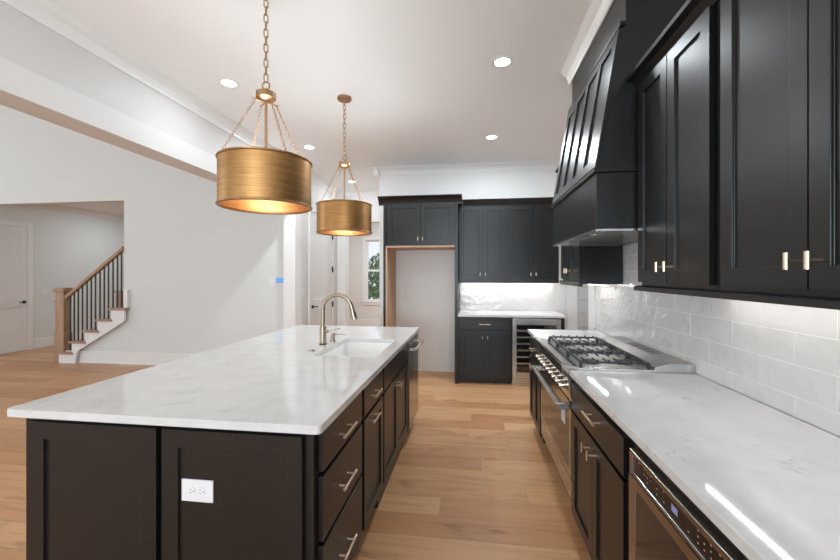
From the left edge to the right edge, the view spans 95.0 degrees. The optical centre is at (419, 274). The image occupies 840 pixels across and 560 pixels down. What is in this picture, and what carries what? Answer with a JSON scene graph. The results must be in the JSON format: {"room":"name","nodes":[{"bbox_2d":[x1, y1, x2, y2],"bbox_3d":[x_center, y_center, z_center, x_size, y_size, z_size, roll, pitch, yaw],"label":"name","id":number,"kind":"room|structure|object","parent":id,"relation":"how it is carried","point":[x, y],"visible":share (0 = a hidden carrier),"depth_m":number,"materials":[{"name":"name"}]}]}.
{"room":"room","nodes":[
{"label":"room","id":0,"kind":"room"},
{"bbox_2d":[0,205,123,354],"bbox_3d":[-7.348,0.000,8.914,0.150,2.860,5.100,0,0,8],"label":"wall","id":1,"kind":"structure","parent":0,"point":[68,246],"depth_m":8.09,"materials":[{"name":"white paint"}]},
{"bbox_2d":[0,219,33,353],"bbox_3d":[-7.502,0.216,6.929,0.077,2.428,0.995,0,0,8],"label":"door","id":2,"kind":"structure","parent":1,"relation":"in","point":[16,243],"depth_m":7.16,"materials":[{"name":"white paint"}]},
{"bbox_2d":[34,332,84,348],"bbox_3d":[-7.207,1.335,9.334,0.018,0.190,3.830,0,0,8],"label":"baseboard","id":3,"kind":"structure","parent":1,"relation":"attached to","point":[47,341],"depth_m":7.65,"materials":[{"name":"white paint"}]},
{"bbox_2d":[26,204,123,220],"bbox_3d":[-7.221,-1.375,8.957,0.090,0.110,4.580,0,0,8],"label":"crown molding","id":4,"kind":"structure","parent":1,"relation":"attached to","point":[58,207],"depth_m":8.26,"materials":[{"name":"white paint"}]},
{"bbox_2d":[59,202,123,215],"bbox_3d":[-4.502,-1.470,8.691,5.850,0.080,4.780,0,0,8],"label":"ceiling","id":5,"kind":"structure","parent":0,"point":[117,208],"depth_m":8.04,"materials":[{"name":"white paint"}]},
{"bbox_2d":[0,104,283,353],"bbox_3d":[-6.986,-1.170,6.554,10.400,5.200,0.120,0,0,8],"label":"wall","id":6,"kind":"structure","parent":0,"point":[197,271],"depth_m":6.09,"materials":[{"name":"white paint"}]},
{"bbox_2d":[123,289,129,307],"bbox_3d":[-4.694,0.375,6.159,0.072,0.290,0.046,0,0,8],"label":"trim","id":7,"kind":"structure","parent":6,"relation":"attached to","point":[126,292],"depth_m":6.14,"materials":[{"name":"white paint"}]},
{"bbox_2d":[66,350,194,364],"bbox_3d":[-3.962,1.337,6.070,3.923,0.193,0.030,0,0,8],"label":"baseboard","id":8,"kind":"structure","parent":6,"relation":"attached to","point":[131,358],"depth_m":6.17,"materials":[{"name":"white paint"}]},
{"bbox_2d":[269,278,273,285],"bbox_3d":[-2.257,0.110,5.850,0.080,0.125,0.008,0,0,8],"label":"light switch","id":9,"kind":"object","parent":6,"relation":"attached to","point":[271,280],"visible":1,"depth_m":5.85,"materials":[{"name":"white plastic"}]},
{"bbox_2d":[275,277,283,284],"bbox_3d":[-2.114,0.092,5.825,0.150,0.125,0.020,0,0,8],"label":"thermostat","id":10,"kind":"object","parent":6,"relation":"attached to","point":[278,280],"visible":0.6,"depth_m":5.82,"materials":[{"name":"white plastic"}]},
{"bbox_2d":[0,0,336,325],"bbox_3d":[-2.484,-1.170,1.370,0.190,5.200,12.050,0,0,8],"label":"wall","id":11,"kind":"structure","parent":0,"point":[25,42],"depth_m":2.77,"materials":[{"name":"white paint"}]},
{"bbox_2d":[0,57,216,182],"bbox_3d":[-2.600,-1.100,0.604,0.225,0.180,10.500,0,0,8],"label":"beam","id":12,"kind":"structure","parent":11,"relation":"attached to","point":[24,90],"depth_m":2.64,"materials":[{"name":"white paint"}]},
{"bbox_2d":[1,0,339,194],"bbox_3d":[-2.355,-1.565,1.352,0.110,0.110,12.050,0,0,8],"label":"crown molding","id":13,"kind":"structure","parent":11,"relation":"attached to","point":[44,12],"depth_m":2.84,"materials":[{"name":"white paint"}]},
{"bbox_2d":[301,289,304,296],"bbox_3d":[-1.778,0.270,5.851,0.008,0.120,0.120,0,0,8],"label":"light switch","id":14,"kind":"object","parent":11,"relation":"attached to","point":[302,290],"visible":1,"depth_m":5.84,"materials":[{"name":"white plastic"}]},
{"bbox_2d":[308,207,333,325],"bbox_3d":[-1.645,0.173,6.584,0.077,2.513,1.090,0,0,8],"label":"door","id":15,"kind":"structure","parent":11,"relation":"in","point":[320,247],"depth_m":6.44,"materials":[{"name":"white paint"}]},
{"bbox_2d":[0,346,591,559],"bbox_3d":[-4.247,1.460,3.298,16.700,0.060,15.400,0,0,8],"label":"floor","id":16,"kind":"structure","parent":0,"point":[473,476],"depth_m":2.71,"materials":[{"name":"brown wood"}]},
{"bbox_2d":[56,307,129,362],"bbox_3d":[-4.853,0.706,6.705,1.967,1.448,1.210,0,0,8],"label":"staircase","id":17,"kind":"structure","parent":16,"relation":"on","point":[109,334],"depth_m":6.21,"materials":[{"name":"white wood"}]},
{"bbox_2d":[53,246,123,361],"bbox_3d":[-5.387,0.485,6.306,1.264,1.889,0.170,0,0,8],"label":"stair railing","id":18,"kind":"object","parent":17,"relation":"on","point":[63,334],"visible":0.91,"depth_m":6.30,"materials":[{"name":"brown wood"}]},
{"bbox_2d":[114,290,122,306],"bbox_3d":[-5.627,0.680,7.238,0.140,0.781,0.140,0,0,8],"label":"landing newel","id":19,"kind":"object","parent":17,"relation":"on","point":[115,291],"visible":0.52,"depth_m":7.19,"materials":[{"name":"brown wood"}]},
{"bbox_2d":[26,418,165,559],"bbox_3d":[-1.093,0.989,2.683,0.610,0.883,2.466,0,0,8],"label":"storage cabinet","id":20,"kind":"object","parent":16,"relation":"on","point":[94,489],"visible":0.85,"depth_m":1.47,"materials":[{"name":"black paint"}]},
{"bbox_2d":[7,325,418,434],"bbox_3d":[-0.802,0.531,2.645,1.272,0.030,2.517,0,0,8],"label":"countertop","id":21,"kind":"structure","parent":20,"relation":"on","point":[270,382],"depth_m":1.75,"materials":[{"name":"white stone"}]},
{"bbox_2d":[330,333,344,341],"bbox_3d":[-0.635,0.482,2.972,0.126,0.067,0.044,0,0,8],"label":"soap dispenser","id":22,"kind":"object","parent":21,"relation":"on","point":[332,334],"visible":1,"depth_m":2.96,"materials":[{"name":"gold metal"}]},
{"bbox_2d":[319,293,356,344],"bbox_3d":[-0.606,0.325,2.855,0.292,0.383,0.062,0,0,8],"label":"faucet","id":23,"kind":"object","parent":21,"relation":"on","point":[323,331],"visible":1,"depth_m":2.85,"materials":[{"name":"gold metal"}]},
{"bbox_2d":[321,342,391,356],"bbox_3d":[-0.438,0.658,2.779,0.448,0.224,0.706,0,0,8],"label":"sink","id":24,"kind":"object","parent":21,"relation":"in","point":[355,349],"visible":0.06,"depth_m":3.12,"materials":[{"name":"white ceramic"}]},
{"bbox_2d":[162,391,361,559],"bbox_3d":[-0.599,0.989,1.667,0.639,0.883,0.586,0,0,8],"label":"base cabinet","id":25,"kind":"object","parent":16,"relation":"on","point":[278,496],"visible":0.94,"depth_m":1.40,"materials":[{"name":"black paint"}]},
{"bbox_2d":[182,478,213,502],"bbox_3d":[-0.813,0.788,1.406,0.125,0.080,0.009,0,0,8],"label":"power outlet","id":26,"kind":"object","parent":25,"relation":"attached to","point":[195,490],"visible":1,"depth_m":1.40,"materials":[{"name":"white plastic"}]},
{"bbox_2d":[188,486,195,494],"bbox_3d":[-0.832,0.788,1.406,0.031,0.031,0.003,0,0,8],"label":"socket","id":27,"kind":"object","parent":26,"relation":"attached to","point":[191,489],"depth_m":1.40,"materials":[{"name":"grey plastic"}]},
{"bbox_2d":[197,487,205,495],"bbox_3d":[-0.795,0.788,1.401,0.031,0.031,0.003,0,0,8],"label":"socket","id":28,"kind":"object","parent":26,"relation":"attached to","point":[201,491],"depth_m":1.40,"materials":[{"name":"grey plastic"}]},
{"bbox_2d":[284,214,300,328],"bbox_3d":[-1.889,0.210,5.704,0.180,2.440,0.200,0,0,8],"label":"trim column","id":29,"kind":"structure","parent":16,"relation":"on","point":[292,223],"depth_m":5.61,"materials":[{"name":"white paint"}]},
{"bbox_2d":[360,369,382,533],"bbox_3d":[-0.530,0.989,2.176,0.639,0.883,0.440,0,0,8],"label":"base cabinet","id":30,"kind":"object","parent":16,"relation":"on","point":[372,400],"visible":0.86,"depth_m":2.09,"materials":[{"name":"black paint"}]},
{"bbox_2d":[374,343,407,507],"bbox_3d":[-0.177,0.989,2.798,0.112,0.883,0.886,0,0,8],"label":"base cabinet","id":31,"kind":"object","parent":16,"relation":"on","point":[395,373],"visible":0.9,"depth_m":2.70,"materials":[{"name":"black paint"}]},
{"bbox_2d":[406,332,423,430],"bbox_3d":[-0.325,0.989,3.543,0.668,0.882,0.535,0,0,8],"label":"dishwasher","id":32,"kind":"object","parent":16,"relation":"on","point":[413,345],"visible":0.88,"depth_m":3.41,"materials":[{"name":"silver metal"}]},
{"bbox_2d":[377,194,462,383],"bbox_3d":[0.033,0.190,5.398,1.120,2.480,0.688,0,0,8],"label":"refrigerator surround","id":33,"kind":"object","parent":16,"relation":"on","point":[410,222],"visible":1,"depth_m":5.13,"materials":[{"name":"black paint"}]},
{"bbox_2d":[458,317,510,383],"bbox_3d":[0.878,0.989,5.298,0.689,0.883,0.658,0,0,8],"label":"base cabinet","id":34,"kind":"object","parent":16,"relation":"on","point":[484,343],"visible":0.99,"depth_m":5.02,"materials":[{"name":"black paint"}]},
{"bbox_2d":[458,310,565,317],"bbox_3d":[1.213,0.531,5.257,1.364,0.030,0.634,0,0,8],"label":"countertop","id":35,"kind":"structure","parent":34,"relation":"on","point":[462,313],"depth_m":5.03,"materials":[{"name":"white stone"}]},
{"bbox_2d":[511,318,560,385],"bbox_3d":[1.528,0.993,5.220,0.608,0.875,0.625,0,0,8],"label":"wine cooler","id":36,"kind":"object","parent":16,"relation":"on","point":[520,337],"visible":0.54,"depth_m":4.96,"materials":[{"name":"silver metal"}]},
{"bbox_2d":[511,377,529,385],"bbox_3d":[1.529,1.383,5.227,0.602,0.095,0.610,0,0,8],"label":"grille","id":37,"kind":"object","parent":36,"relation":"attached to","point":[515,381],"depth_m":4.95,"materials":[{"name":"silver metal"}]},
{"bbox_2d":[517,338,529,344],"bbox_3d":[1.527,0.892,5.213,0.548,0.025,0.500,0,0,8],"label":"shelf","id":38,"kind":"object","parent":36,"relation":"attached to","point":[519,343],"depth_m":4.99,"materials":[{"name":"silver metal"}]},
{"bbox_2d":[517,345,529,351],"bbox_3d":[1.527,0.978,5.213,0.548,0.025,0.500,0,0,8],"label":"shelf","id":39,"kind":"object","parent":36,"relation":"attached to","point":[526,350],"depth_m":4.99,"materials":[{"name":"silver metal"}]},
{"bbox_2d":[517,351,529,357],"bbox_3d":[1.527,1.062,5.213,0.548,0.025,0.500,0,0,8],"label":"shelf","id":40,"kind":"object","parent":36,"relation":"attached to","point":[519,356],"depth_m":4.99,"materials":[{"name":"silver metal"}]},
{"bbox_2d":[517,358,529,364],"bbox_3d":[1.527,1.147,5.213,0.548,0.025,0.500,0,0,8],"label":"shelf","id":41,"kind":"object","parent":36,"relation":"attached to","point":[522,363],"depth_m":4.99,"materials":[{"name":"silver metal"}]},
{"bbox_2d":[517,332,530,337],"bbox_3d":[1.527,0.807,5.213,0.548,0.025,0.500,0,0,8],"label":"shelf","id":42,"kind":"object","parent":36,"relation":"attached to","point":[518,336],"depth_m":4.99,"materials":[{"name":"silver metal"}]},
{"bbox_2d":[517,326,551,331],"bbox_3d":[1.527,0.723,5.213,0.548,0.025,0.500,0,0,8],"label":"shelf","id":43,"kind":"object","parent":36,"relation":"attached to","point":[550,328],"depth_m":5.23,"materials":[{"name":"silver metal"}]},
{"bbox_2d":[529,336,545,443],"bbox_3d":[1.275,0.989,3.295,0.656,0.883,0.608,0,0,8],"label":"base cabinet","id":44,"kind":"object","parent":16,"relation":"on","point":[535,384],"visible":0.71,"depth_m":3.27,"materials":[{"name":"black paint"}]},
{"bbox_2d":[528,329,608,339],"bbox_3d":[1.296,0.531,3.309,0.633,0.030,0.646,0,0,8],"label":"countertop","id":45,"kind":"structure","parent":44,"relation":"on","point":[542,333],"depth_m":3.40,"materials":[{"name":"white stone"}]},
{"bbox_2d":[561,318,564,329],"bbox_3d":[1.856,0.989,5.189,0.040,0.883,0.612,0,0,8],"label":"end panel","id":46,"kind":"object","parent":16,"relation":"on","point":[562,319],"visible":0.14,"depth_m":4.89,"materials":[{"name":"black paint"}]},
{"bbox_2d":[572,381,633,559],"bbox_3d":[1.057,0.989,1.680,0.656,0.883,0.763,0,0,8],"label":"base cabinet","id":47,"kind":"object","parent":16,"relation":"on","point":[600,447],"visible":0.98,"depth_m":1.65,"materials":[{"name":"black paint"}]},
{"bbox_2d":[570,370,839,559],"bbox_3d":[0.993,0.531,1.068,0.633,0.030,1.982,0,0,8],"label":"countertop","id":48,"kind":"structure","parent":47,"relation":"on","point":[768,478],"depth_m":1.11,"materials":[{"name":"white stone"}]},
{"bbox_2d":[532,335,694,501],"bbox_3d":[1.157,0.947,2.524,0.696,0.966,0.937,0,0,8],"label":"range","id":49,"kind":"object","parent":16,"relation":"on","point":[557,358],"visible":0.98,"depth_m":2.35,"materials":[{"name":"silver metal"}]},
{"bbox_2d":[546,339,654,372],"bbox_3d":[1.114,0.514,2.530,0.390,0.020,0.937,0,0,8],"label":"cooktop","id":50,"kind":"object","parent":49,"relation":"in","point":[650,368],"depth_m":2.32,"materials":[{"name":"silver metal"}]},
{"bbox_3d":[0.980,0.988,0.959,0.615,0.883,0.684,0,0,8],"label":"cabinet","id":51,"kind":"object","parent":16,"relation":"on","visible":0},
{"bbox_2d":[629,446,748,559],"bbox_3d":[0.941,0.782,0.946,0.589,0.445,0.594,0,0,8],"label":"microwave","id":52,"kind":"object","parent":51,"relation":"in","point":[664,523],"visible":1,"depth_m":1.04,"materials":[{"name":"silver metal"}]},
{"bbox_2d":[48,0,591,188],"bbox_3d":[0.832,-1.660,2.612,6.450,0.080,15.400,0,0,8],"label":"ceiling","id":53,"kind":"structure","parent":0,"point":[421,81],"depth_m":2.98,"materials":[{"name":"white paint"}]},
{"bbox_2d":[218,78,239,87],"bbox_3d":[-1.610,-1.615,3.245,0.170,0.007,0.170,0,0,8],"label":"recessed light","id":54,"kind":"object","parent":53,"relation":"in","point":[226,82],"visible":1,"depth_m":3.24,"materials":[{"name":"white paint"}]},
{"bbox_2d":[215,0,312,214],"bbox_3d":[-0.868,-0.998,2.171,0.506,1.241,0.506,0,0,-9],"label":"pendant lamp","id":55,"kind":"object","parent":53,"relation":"hanging from","point":[254,179],"visible":1,"depth_m":1.99,"materials":[{"name":"gold metal"}]},
{"bbox_2d":[302,145,315,149],"bbox_3d":[-1.401,-1.615,4.871,0.170,0.007,0.170,0,0,8],"label":"recessed light","id":56,"kind":"object","parent":53,"relation":"in","point":[310,147],"visible":1,"depth_m":4.87,"materials":[{"name":"white paint"}]},
{"bbox_2d":[316,94,371,235],"bbox_3d":[-0.690,-0.998,3.514,0.506,1.241,0.506,0,0,25],"label":"pendant lamp","id":57,"kind":"object","parent":53,"relation":"hanging from","point":[335,217],"visible":1,"depth_m":3.33,"materials":[{"name":"gold metal"}]},
{"bbox_2d":[484,134,498,139],"bbox_3d":[0.840,-1.615,4.518,0.170,0.007,0.170,0,0,8],"label":"recessed light","id":58,"kind":"object","parent":53,"relation":"in","point":[492,136],"visible":1,"depth_m":4.52,"materials":[{"name":"white paint"}]},
{"bbox_2d":[491,55,513,67],"bbox_3d":[0.625,-1.615,2.923,0.170,0.007,0.170,0,0,8],"label":"recessed light","id":59,"kind":"object","parent":53,"relation":"in","point":[503,61],"visible":1,"depth_m":2.91,"materials":[{"name":"white paint"}]},
{"bbox_2d":[337,194,378,222],"bbox_3d":[-0.087,-0.095,7.201,3.300,3.050,0.150,0,0,8],"label":"wall","id":60,"kind":"structure","parent":0,"point":[372,199],"depth_m":7.24,"materials":[{"name":"white paint"}]},
{"bbox_2d":[337,236,348,325],"bbox_3d":[-1.472,0.215,7.386,0.165,2.430,0.195,0,0,8],"label":"door frame","id":61,"kind":"structure","parent":60,"relation":"attached to","point":[342,241],"depth_m":7.29,"materials":[{"name":"white paint"}]},
{"bbox_2d":[349,223,378,319],"bbox_3d":[-0.408,-0.095,10.424,4.800,3.050,0.150,0,0,8],"label":"wall","id":62,"kind":"structure","parent":0,"point":[355,242],"depth_m":10.52,"materials":[{"name":"white paint"}]},
{"bbox_2d":[349,319,378,325],"bbox_3d":[-0.345,1.320,10.329,4.650,0.220,0.020,0,0,8],"label":"baseboard","id":63,"kind":"structure","parent":62,"relation":"attached to","point":[357,322],"depth_m":10.48,"materials":[{"name":"white paint"}]},
{"bbox_2d":[361,236,378,304],"bbox_3d":[-1.079,-0.120,10.466,1.020,1.866,0.135,0,0,8],"label":"window","id":64,"kind":"structure","parent":62,"relation":"in","point":[365,301],"depth_m":10.48,"materials":[{"name":"white paint"}]},
{"bbox_2d":[379,169,566,371],"bbox_3d":[1.997,-0.095,6.158,5.090,3.050,1.360,0,0,8],"label":"wall","id":65,"kind":"structure","parent":0,"point":[427,277],"depth_m":5.69,"materials":[{"name":"white paint"}]},
{"bbox_2d":[337,159,559,195],"bbox_3d":[1.367,-1.565,6.203,6.150,0.110,1.440,0,0,8],"label":"crown molding","id":66,"kind":"structure","parent":65,"relation":"attached to","point":[535,164],"depth_m":5.64,"materials":[{"name":"white paint"}]},
{"bbox_2d":[459,206,506,279],"bbox_3d":[0.885,-0.450,5.460,0.658,1.040,0.338,0,0,8],"label":"wall cabinet","id":67,"kind":"object","parent":65,"relation":"attached to","point":[482,230],"visible":1,"depth_m":5.33,"materials":[{"name":"black paint"}]},
{"bbox_2d":[463,197,552,206],"bbox_3d":[1.254,-0.995,5.279,1.328,0.100,0.085,0,0,8],"label":"crown molding","id":68,"kind":"structure","parent":67,"relation":"attached to","point":[540,201],"depth_m":5.28,"materials":[{"name":"black paint"}]},
{"bbox_2d":[507,205,558,279],"bbox_3d":[1.553,-0.450,5.370,0.690,1.040,0.338,0,0,8],"label":"wall cabinet","id":69,"kind":"object","parent":65,"relation":"attached to","point":[531,252],"visible":0.91,"depth_m":5.25,"materials":[{"name":"black paint"}]},
{"bbox_2d":[459,280,558,282],"bbox_3d":[1.211,0.090,5.301,1.348,0.040,0.020,0,0,8],"label":"rail","id":70,"kind":"object","parent":69,"relation":"attached to","point":[460,281],"visible":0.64,"depth_m":5.29,"materials":[{"name":"black paint"}]},
{"bbox_2d":[567,284,587,329],"bbox_3d":[2.599,0.194,5.362,1.045,2.473,0.077,0,0,8],"label":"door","id":71,"kind":"structure","parent":65,"relation":"in","point":[577,296],"depth_m":5.43,"materials":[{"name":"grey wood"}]},
{"bbox_2d":[596,243,839,436],"bbox_3d":[1.165,-0.095,-0.637,0.160,3.050,9.050,0,0,8],"label":"wall","id":72,"kind":"structure","parent":0,"point":[785,358],"depth_m":1.65,"materials":[{"name":"white tile"}]},
{"bbox_2d":[561,0,613,85],"bbox_3d":[0.865,-1.565,-0.596,0.466,0.110,9.050,0,0,8],"label":"crown molding","id":73,"kind":"structure","parent":72,"relation":"attached to","point":[598,10],"depth_m":2.52,"materials":[{"name":"white paint"}]},
{"bbox_2d":[560,246,622,286],"bbox_3d":[1.431,-0.440,3.311,0.360,1.060,0.655,0,0,8],"label":"upper cabinet","id":74,"kind":"object","parent":72,"relation":"attached to","point":[585,264],"depth_m":3.01,"materials":[{"name":"black paint"}]},
{"bbox_2d":[588,284,595,329],"bbox_3d":[1.675,0.750,3.756,0.025,1.360,0.208,0,0,8],"label":"trim","id":75,"kind":"structure","parent":72,"relation":"attached to","point":[591,288],"depth_m":3.75,"materials":[{"name":"white paint"}]},
{"bbox_2d":[551,0,686,245],"bbox_3d":[1.228,-0.921,2.468,0.538,1.394,1.084,0,0,8],"label":"range hood","id":76,"kind":"object","parent":72,"relation":"attached to","point":[595,203],"visible":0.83,"depth_m":1.98,"materials":[{"name":"black paint"}]},
{"bbox_2d":[638,0,720,289],"bbox_3d":[1.192,-0.459,1.601,0.376,1.022,0.619,0,0,8],"label":"upper cabinet","id":77,"kind":"object","parent":72,"relation":"attached to","point":[679,99],"visible":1,"depth_m":1.52,"materials":[{"name":"black paint"}]},
{"bbox_2d":[720,0,839,297],"bbox_3d":[1.083,-0.459,0.790,0.376,1.022,1.016,0,0,8],"label":"upper cabinet","id":78,"kind":"object","parent":72,"relation":"attached to","point":[780,59],"visible":1,"depth_m":1.04,"materials":[{"name":"black paint"}]},
{"bbox_2d":[626,0,718,85],"bbox_3d":[0.978,-0.972,1.127,0.086,0.056,1.655,0,0,8],"label":"crown molding","id":79,"kind":"structure","parent":78,"relation":"attached to","point":[691,10],"depth_m":1.58,"materials":[{"name":"black paint"}]},
{"bbox_2d":[634,285,839,309],"bbox_3d":[0.995,0.065,1.125,0.050,0.026,1.655,0,0,8],"label":"rail","id":80,"kind":"object","parent":78,"relation":"attached to","point":[783,299],"visible":0.92,"depth_m":1.11,"materials":[{"name":"black paint"}]},
{"label":"outside","id":81,"kind":"structure","parent":0,"visible":0},
{"bbox_3d":[-0.308,1.780,16.399,13.000,0.100,11.580,0,0,8],"label":"ground","id":82,"kind":"structure","parent":81,"visible":0},
{"bbox_2d":[368,253,378,298],"bbox_3d":[-1.111,0.415,12.447,1.622,2.642,1.635,0,0,8],"label":"shrub","id":83,"kind":"object","parent":82,"relation":"on","point":[373,279],"visible":0.19,"depth_m":12.13,"materials":[{"name":"green plant"}]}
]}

